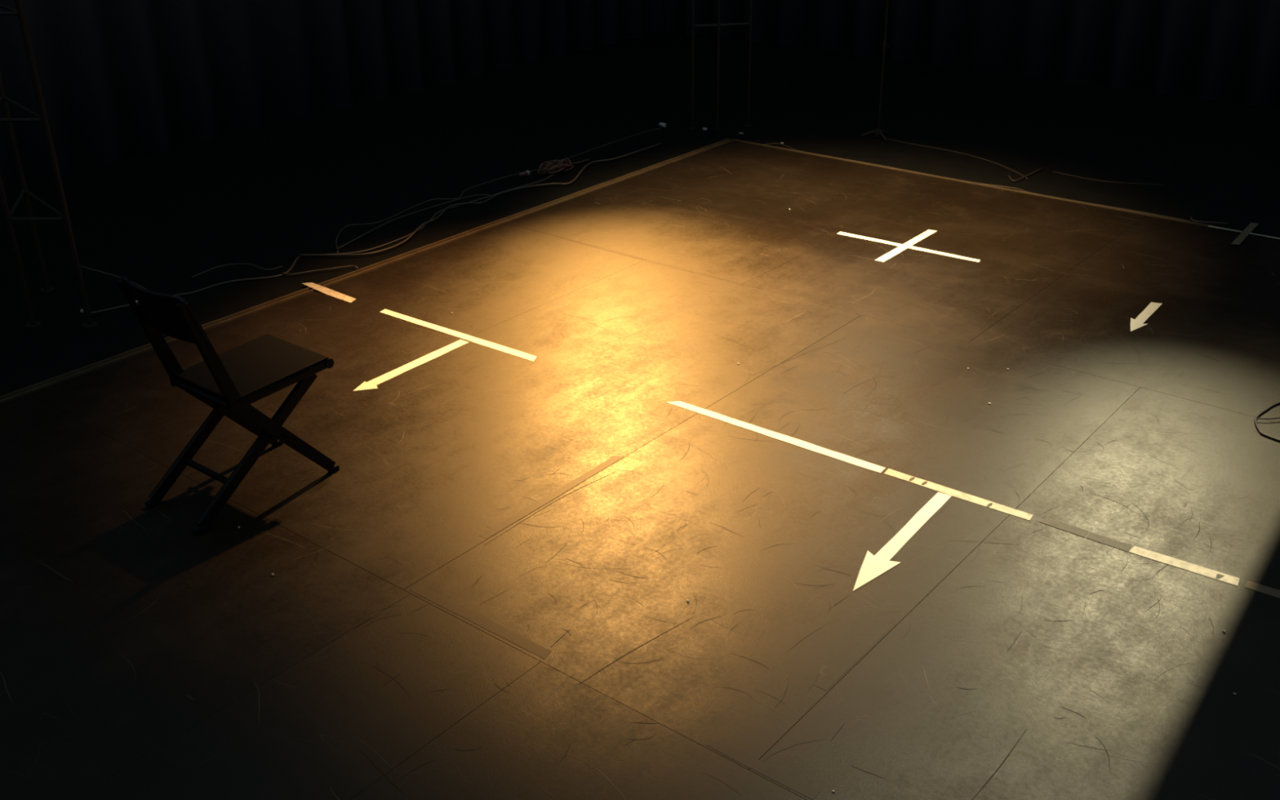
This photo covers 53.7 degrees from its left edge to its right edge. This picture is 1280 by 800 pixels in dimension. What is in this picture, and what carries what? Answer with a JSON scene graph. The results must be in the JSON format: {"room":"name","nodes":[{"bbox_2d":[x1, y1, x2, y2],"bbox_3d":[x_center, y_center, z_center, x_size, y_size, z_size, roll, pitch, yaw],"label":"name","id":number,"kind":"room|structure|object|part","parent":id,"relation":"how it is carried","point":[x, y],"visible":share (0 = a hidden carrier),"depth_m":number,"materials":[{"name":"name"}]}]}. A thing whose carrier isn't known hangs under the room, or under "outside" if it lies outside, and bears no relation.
{"room":"theater stage","nodes":[
{"label":"theater stage","id":0,"kind":"room"},
{"bbox_2d":[0,0,665,188],"bbox_3d":[-4.639,-4.160,7.537,0.165,6.012,16.200,19,32,35],"label":"curtain","id":1,"kind":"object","parent":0,"point":[119,79],"depth_m":10.13,"materials":[{"name":"black fabric"}]},
{"bbox_2d":[0,31,1279,799],"bbox_3d":[0.823,0.457,4.869,16.400,0.112,17.900,19,32,35],"label":"floor","id":2,"kind":"structure","parent":0,"point":[144,655],"depth_m":5.25,"materials":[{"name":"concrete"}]},
{"bbox_2d":[0,0,97,328],"bbox_3d":[-3.206,-2.358,5.854,0.296,4.212,0.756,-21,32,-35],"label":"truss tower","id":3,"kind":"object","parent":2,"relation":"on","point":[64,216],"visible":1,"depth_m":6.41,"materials":[{"name":"metal"}]},
{"bbox_3d":[-3.200,-2.285,5.691,0.034,4.200,0.034,19,32,35],"label":"post","id":4,"kind":"part","parent":3,"relation":"part of","materials":[{"name":"metal"}]},
{"bbox_3d":[-3.341,-2.507,6.151,0.034,4.200,0.034,19,32,35],"label":"post","id":5,"kind":"part","parent":3,"relation":"part of","materials":[{"name":"metal"}]},
{"bbox_3d":[-3.173,-0.392,6.614,0.075,0.012,0.075,19,32,35],"label":"plate","id":6,"kind":"part","parent":3,"relation":"part of","materials":[{"name":"metal"}]},
{"bbox_3d":[-3.314,-0.615,7.074,0.075,0.012,0.075,19,32,35],"label":"plate","id":7,"kind":"part","parent":3,"relation":"part of","materials":[{"name":"metal"}]},
{"bbox_3d":[-2.874,-0.391,6.603,0.075,0.012,0.075,19,32,35],"label":"plate","id":8,"kind":"part","parent":3,"relation":"part of","materials":[{"name":"metal"}]},
{"bbox_3d":[-3.385,0.776,4.226,1.399,0.011,3.509,19,32,35],"label":"panel","id":9,"kind":"part","parent":2,"relation":"part of","materials":[{"name":"wood"}]},
{"bbox_2d":[80,266,146,288],"bbox_3d":[-2.666,-0.586,6.660,0.479,0.305,0.015,-6,27,-11],"label":"cable","id":10,"kind":"object","parent":2,"relation":"on","point":[81,266],"visible":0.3,"depth_m":6.59,"materials":[{"name":"black rubber"}]},
{"bbox_3d":[-2.364,1.124,3.482,1.219,0.012,3.509,19,32,35],"label":"panel","id":11,"kind":"part","parent":2,"relation":"part of","materials":[{"name":"wood"}]},
{"bbox_2d":[117,275,339,534],"bbox_3d":[-1.576,-0.076,4.849,0.430,0.925,0.691,19,32,35],"label":"folding chair","id":12,"kind":"object","parent":2,"relation":"on","point":[233,380],"visible":1,"depth_m":4.83,"materials":[{"name":"black paint"}]},
{"bbox_3d":[-1.720,-0.320,4.537,0.400,0.209,0.111,19,32,35],"label":"backrest","id":13,"kind":"part","parent":12,"relation":"part of","materials":[{"name":"black paint"}]},
{"bbox_3d":[-1.661,-0.156,5.022,0.024,0.055,0.461,19,32,35],"label":"seat rail","id":14,"kind":"part","parent":12,"relation":"part of","materials":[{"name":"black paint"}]},
{"bbox_3d":[-1.711,0.098,5.026,0.022,0.458,0.611,19,32,35],"label":"leg","id":15,"kind":"part","parent":12,"relation":"part of","materials":[{"name":"black paint"}]},
{"bbox_3d":[-1.710,-0.128,4.967,0.022,0.901,0.558,19,32,35],"label":"leg","id":16,"kind":"part","parent":12,"relation":"part of","materials":[{"name":"black paint"}]},
{"bbox_3d":[-1.511,-0.127,4.916,0.392,0.039,0.445,19,32,35],"label":"seat","id":17,"kind":"part","parent":12,"relation":"part of","materials":[{"name":"black plastic"}]},
{"bbox_3d":[-1.422,-0.030,4.757,0.022,0.901,0.558,19,32,35],"label":"leg","id":18,"kind":"part","parent":12,"relation":"part of","materials":[{"name":"black paint"}]},
{"bbox_3d":[-1.463,0.182,4.845,0.022,0.458,0.611,19,32,35],"label":"leg","id":19,"kind":"part","parent":12,"relation":"part of","materials":[{"name":"black paint"}]},
{"bbox_3d":[-1.372,-0.058,4.812,0.024,0.055,0.461,19,32,35],"label":"seat rail","id":20,"kind":"part","parent":12,"relation":"part of","materials":[{"name":"black paint"}]},
{"bbox_2d":[191,263,283,278],"bbox_3d":[-2.343,-0.767,7.362,0.511,0.008,0.167,-7,27,-13],"label":"cable","id":21,"kind":"object","parent":2,"relation":"on","point":[229,264],"visible":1,"depth_m":7.37,"materials":[{"name":"black rubber"}]},
{"bbox_3d":[-1.651,1.367,2.963,0.609,0.012,3.509,19,32,35],"label":"panel","id":22,"kind":"part","parent":2,"relation":"part of","materials":[{"name":"wood"}]},
{"bbox_2d":[281,265,358,275],"bbox_3d":[-1.841,-0.747,7.278,0.429,0.008,0.060,-7,27,-12],"label":"cable","id":23,"kind":"object","parent":2,"relation":"on","point":[357,268],"visible":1,"depth_m":7.28,"materials":[{"name":"black rubber"}]},
{"bbox_2d":[90,173,554,314],"bbox_3d":[-1.671,-0.989,7.792,0.331,0.012,3.490,21,34,37],"label":"cable","id":24,"kind":"object","parent":2,"relation":"on","point":[551,175],"visible":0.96,"depth_m":7.48,"materials":[{"name":"black rubber"}]},
{"bbox_2d":[302,282,355,302],"bbox_3d":[-1.714,-0.596,6.965,0.439,0.009,0.056,19,32,35],"label":"tape strip","id":25,"kind":"object","parent":2,"relation":"on","point":[324,290],"visible":1,"depth_m":6.96,"materials":[{"name":"white plastic"}]},
{"bbox_3d":[-1.397,-0.419,6.618,1.149,0.011,3.149,19,32,35],"label":"panel","id":26,"kind":"part","parent":2,"relation":"part of","materials":[{"name":"wood"}]},
{"bbox_2d":[0,137,734,404],"bbox_3d":[-2.171,-0.419,6.632,0.060,0.018,9.220,19,32,35],"label":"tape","id":27,"kind":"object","parent":2,"relation":"on","point":[91,367],"depth_m":7.18,"materials":[{"name":"brown wood"}]},
{"bbox_2d":[353,339,468,391],"bbox_3d":[-1.085,-0.163,6.067,0.110,0.001,0.723,19,32,35],"label":"tape arrow","id":28,"kind":"object","parent":2,"relation":"on","point":[372,384],"visible":1,"depth_m":6.06,"materials":[{"name":"white plastic"}]},
{"bbox_2d":[336,194,489,249],"bbox_3d":[-1.475,-1.169,8.133,0.146,0.008,1.355,17,31,33],"label":"cable","id":29,"kind":"object","parent":2,"relation":"on","point":[477,194],"visible":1,"depth_m":8.19,"materials":[{"name":"black rubber"}]},
{"bbox_2d":[335,168,538,253],"bbox_3d":[-1.386,-1.317,8.462,0.321,0.008,2.119,15,30,29],"label":"cable","id":30,"kind":"object","parent":2,"relation":"on","point":[538,169],"visible":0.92,"depth_m":8.45,"materials":[{"name":"black rubber"}]},
{"bbox_2d":[380,309,537,361],"bbox_3d":[-0.935,-0.336,6.418,1.097,0.001,0.054,18,32,33],"label":"tape strip","id":31,"kind":"object","parent":2,"relation":"on","point":[493,345],"visible":1,"depth_m":6.38,"materials":[{"name":"white plastic"}]},
{"bbox_2d":[298,142,662,256],"bbox_3d":[-0.857,-1.393,8.569,0.348,0.012,3.315,19,32,35],"label":"cable","id":32,"kind":"object","parent":2,"relation":"on","point":[591,162],"visible":1,"depth_m":8.38,"materials":[{"name":"black rubber"}]},
{"bbox_2d":[409,584,551,658],"bbox_3d":[-0.537,0.733,4.215,0.630,0.001,0.048,19,32,35],"label":"tape","id":33,"kind":"object","parent":2,"relation":"on","point":[533,647],"visible":1,"depth_m":4.21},
{"bbox_3d":[-0.392,-0.077,5.886,1.429,0.012,3.149,19,32,35],"label":"panel","id":34,"kind":"part","parent":2,"relation":"part of","materials":[{"name":"wood"}]},
{"bbox_2d":[518,170,530,177],"bbox_3d":[-0.824,-1.614,9.024,0.095,0.039,0.038,-24,34,-39],"label":"plug","id":35,"kind":"object","parent":2,"relation":"on","point":[526,173],"visible":1,"depth_m":9.01,"materials":[{"name":"black plastic"}]},
{"bbox_2d":[479,455,623,538],"bbox_3d":[-0.331,0.368,4.957,0.042,0.001,0.800,19,32,35],"label":"tape","id":36,"kind":"object","parent":2,"relation":"on","point":[549,497],"visible":1,"depth_m":4.92,"materials":[{"name":"beige plastic"}]},
{"bbox_2d":[537,156,590,174],"bbox_3d":[-0.542,-1.723,9.181,0.166,0.081,0.538,19,32,35],"label":"cable coil","id":37,"kind":"object","parent":2,"relation":"on","point":[567,163],"visible":1,"depth_m":9.10,"materials":[{"name":"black rubber"}]},
{"bbox_3d":[-0.891,1.626,2.410,1.339,0.012,3.509,19,32,35],"label":"panel","id":38,"kind":"part","parent":2,"relation":"part of","materials":[{"name":"wood"}]},
{"bbox_2d":[568,128,661,158],"bbox_3d":[-0.233,-1.981,9.790,0.041,0.008,1.261,19,32,34],"label":"cable","id":39,"kind":"object","parent":2,"relation":"on","point":[657,128],"visible":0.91,"depth_m":9.84,"materials":[{"name":"black rubber"}]},
{"bbox_2d":[658,122,666,128],"bbox_3d":[0.183,-2.225,10.240,0.071,0.040,0.048,19,32,35],"label":"paper scrap","id":40,"kind":"object","parent":2,"relation":"on","point":[662,125],"visible":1,"depth_m":10.22,"materials":[{"name":"white paper"}]},
{"bbox_2d":[688,0,753,130],"bbox_3d":[0.625,-4.174,9.237,0.517,4.412,0.094,-5,26,-8],"label":"truss tower","id":41,"kind":"object","parent":2,"relation":"on","point":[718,24],"visible":1,"depth_m":9.96,"materials":[{"name":"metal"}]},
{"bbox_3d":[0.395,-4.169,9.220,0.026,4.400,0.026,19,32,35],"label":"post","id":42,"kind":"part","parent":41,"relation":"part of","materials":[{"name":"metal"}]},
{"bbox_3d":[0.595,-4.169,9.213,0.026,4.400,0.026,19,32,35],"label":"post","id":43,"kind":"part","parent":41,"relation":"part of","materials":[{"name":"metal"}]},
{"bbox_3d":[0.850,-4.205,9.281,0.026,4.400,0.026,19,32,35],"label":"post","id":44,"kind":"part","parent":41,"relation":"part of","materials":[{"name":"metal"}]},
{"bbox_3d":[0.650,-1.322,8.408,1.829,0.012,2.539,19,32,35],"label":"panel","id":45,"kind":"part","parent":2,"relation":"part of","materials":[{"name":"brown wood"}]},
{"bbox_3d":[0.729,0.305,5.071,1.444,0.011,3.149,19,32,35],"label":"panel","id":46,"kind":"part","parent":2,"relation":"part of","materials":[{"name":"grey wood"}]},
{"bbox_2d":[667,400,885,472],"bbox_3d":[0.556,0.143,5.391,1.077,0.001,0.053,18,32,34],"label":"tape strip","id":47,"kind":"object","parent":2,"relation":"on","point":[788,439],"visible":1,"depth_m":5.35,"materials":[{"name":"white plastic"}]},
{"bbox_2d":[861,0,889,141],"bbox_3d":[1.856,-3.385,9.257,0.235,2.940,0.213,19,32,35],"label":"lamp stand","id":48,"kind":"object","parent":2,"relation":"on","point":[877,132],"visible":1,"depth_m":9.68,"materials":[{"name":"metal"}]},
{"bbox_3d":[1.797,-2.089,9.879,0.137,0.069,0.018,5,27,12],"label":"leg","id":49,"kind":"part","parent":48,"relation":"part of","materials":[{"name":"metal"}]},
{"bbox_3d":[1.880,-2.057,9.810,0.018,0.069,0.137,-9,27,-15],"label":"leg","id":50,"kind":"part","parent":48,"relation":"part of","materials":[{"name":"metal"}]},
{"bbox_3d":[1.863,-2.676,9.560,0.035,0.060,0.072,-18,31,-32],"label":"clamp knob","id":51,"kind":"part","parent":48,"relation":"part of","materials":[{"name":"metal"}]},
{"bbox_2d":[853,492,951,591],"bbox_3d":[0.962,0.511,4.623,0.131,0.001,0.794,19,32,35],"label":"tape arrow","id":52,"kind":"object","parent":2,"relation":"on","point":[873,566],"visible":1,"depth_m":4.58,"materials":[{"name":"white plastic"}]},
{"bbox_2d":[837,229,980,262],"bbox_3d":[1.587,-0.915,7.530,0.742,0.001,0.603,-1,26,-1],"label":"cross","id":53,"kind":"object","parent":2,"relation":"on","point":[908,244],"visible":1,"depth_m":7.52,"materials":[{"name":"white plastic"}]},
{"bbox_3d":[1.889,-0.900,7.506,1.349,0.012,2.539,19,32,35],"label":"panel","id":54,"kind":"part","parent":2,"relation":"part of","materials":[{"name":"brown wood"}]},
{"bbox_2d":[881,137,1027,179],"bbox_3d":[2.352,-1.810,9.361,0.157,0.010,1.420,-18,31,-31],"label":"cable","id":55,"kind":"object","parent":2,"relation":"on","point":[1021,175],"visible":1,"depth_m":9.43,"materials":[{"name":"black rubber"}]},
{"bbox_2d":[884,468,1032,519],"bbox_3d":[1.230,0.364,4.918,0.611,0.001,0.050,18,32,34],"label":"tape strip","id":56,"kind":"object","parent":2,"relation":"on","point":[920,482],"visible":1,"depth_m":4.91,"materials":[{"name":"white plastic"}]},
{"bbox_2d":[764,142,1190,221],"bbox_3d":[2.198,-1.542,8.815,3.193,0.010,0.094,20,33,36],"label":"cable","id":57,"kind":"object","parent":2,"relation":"on","point":[770,143],"visible":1,"depth_m":8.62,"materials":[{"name":"black rubber"}]},
{"bbox_2d":[734,139,1279,239],"bbox_3d":[3.479,-1.082,7.826,7.030,0.018,0.018,19,32,35],"label":"trim","id":58,"kind":"structure","parent":2,"relation":"on","point":[888,167],"depth_m":8.56,"materials":[{"name":"brown wood"}]},
{"bbox_3d":[1.859,0.690,4.248,1.454,0.011,3.149,19,32,35],"label":"panel","id":59,"kind":"part","parent":2,"relation":"part of","materials":[{"name":"black wood"}]},
{"bbox_2d":[1008,168,1042,181],"bbox_3d":[2.686,-1.590,8.876,0.107,0.010,0.416,21,33,37],"label":"cable","id":60,"kind":"object","parent":2,"relation":"on","point":[1009,176],"visible":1,"depth_m":8.81,"materials":[{"name":"black rubber"}]},
{"bbox_2d":[1039,517,1088,537],"bbox_3d":[1.574,0.470,4.691,0.175,0.001,0.051,19,32,35],"label":"tape strip","id":61,"kind":"object","parent":2,"relation":"on","point":[1082,532],"visible":1,"depth_m":4.69,"materials":[{"name":"beige plastic"}]},
{"bbox_2d":[1085,532,1131,551],"bbox_3d":[1.705,0.514,4.596,0.156,0.001,0.052,19,32,35],"label":"tape strip","id":62,"kind":"object","parent":2,"relation":"on","point":[1116,544],"visible":1,"depth_m":4.59,"materials":[{"name":"beige plastic"}]},
{"bbox_2d":[1052,171,1164,186],"bbox_3d":[3.228,-1.524,8.750,0.753,0.008,0.093,13,29,26],"label":"cable","id":63,"kind":"object","parent":2,"relation":"on","point":[1052,171],"visible":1,"depth_m":8.70,"materials":[{"name":"black rubber"}]},
{"bbox_3d":[3.000,-0.521,6.698,1.499,0.012,2.539,19,32,35],"label":"panel","id":64,"kind":"part","parent":2,"relation":"part of","materials":[{"name":"brown wood"}]},
{"bbox_2d":[1130,302,1161,331],"bbox_3d":[2.595,-0.429,6.503,0.098,0.001,0.476,19,32,35],"label":"tape arrow","id":65,"kind":"object","parent":2,"relation":"on","point":[1136,323],"visible":1,"depth_m":6.51,"materials":[{"name":"white plastic"}]},
{"bbox_2d":[1128,546,1239,586],"bbox_3d":[1.917,0.582,4.452,0.368,0.001,0.053,17,31,33],"label":"tape strip","id":66,"kind":"object","parent":2,"relation":"on","point":[1205,571],"visible":1,"depth_m":4.45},
{"bbox_2d":[1190,216,1228,224],"bbox_3d":[3.548,-1.116,7.905,0.235,0.008,0.082,19,32,35],"label":"cable","id":67,"kind":"object","parent":2,"relation":"on","point":[1190,216],"visible":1,"depth_m":7.89,"materials":[{"name":"black rubber"}]},
{"bbox_2d":[1208,222,1279,244],"bbox_3d":[3.811,-0.993,7.606,0.705,0.001,0.450,5,27,12],"label":"cross","id":68,"kind":"object","parent":2,"relation":"on","point":[1251,226],"visible":1,"depth_m":7.64,"materials":[{"name":"white plastic"}]},
{"bbox_2d":[1244,580,1279,598],"bbox_3d":[2.194,0.667,4.269,0.277,0.001,0.051,17,31,33],"label":"tape strip","id":69,"kind":"object","parent":2,"relation":"on","point":[1251,585],"visible":1,"depth_m":4.32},
{"bbox_2d":[1253,401,1279,441],"bbox_3d":[2.970,0.043,5.515,0.409,0.010,0.825,19,32,35],"label":"cable","id":70,"kind":"object","parent":2,"relation":"on","point":[1278,402],"visible":1,"depth_m":5.41,"materials":[{"name":"black rubber"}]},
{"bbox_2d":[1256,417,1279,419],"bbox_3d":[2.825,0.080,5.426,0.346,0.006,0.038,3,26,7],"label":"cable","id":71,"kind":"object","parent":2,"relation":"on","point":[1276,417],"visible":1,"depth_m":5.43,"materials":[{"name":"black rubber"}]},
{"bbox_2d":[665,0,1279,106],"bbox_3d":[5.775,-4.996,8.945,14.800,6.012,0.164,19,32,35],"label":"curtain","id":72,"kind":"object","parent":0,"point":[1206,50],"depth_m":11.55,"materials":[{"name":"black fabric"}]}
]}

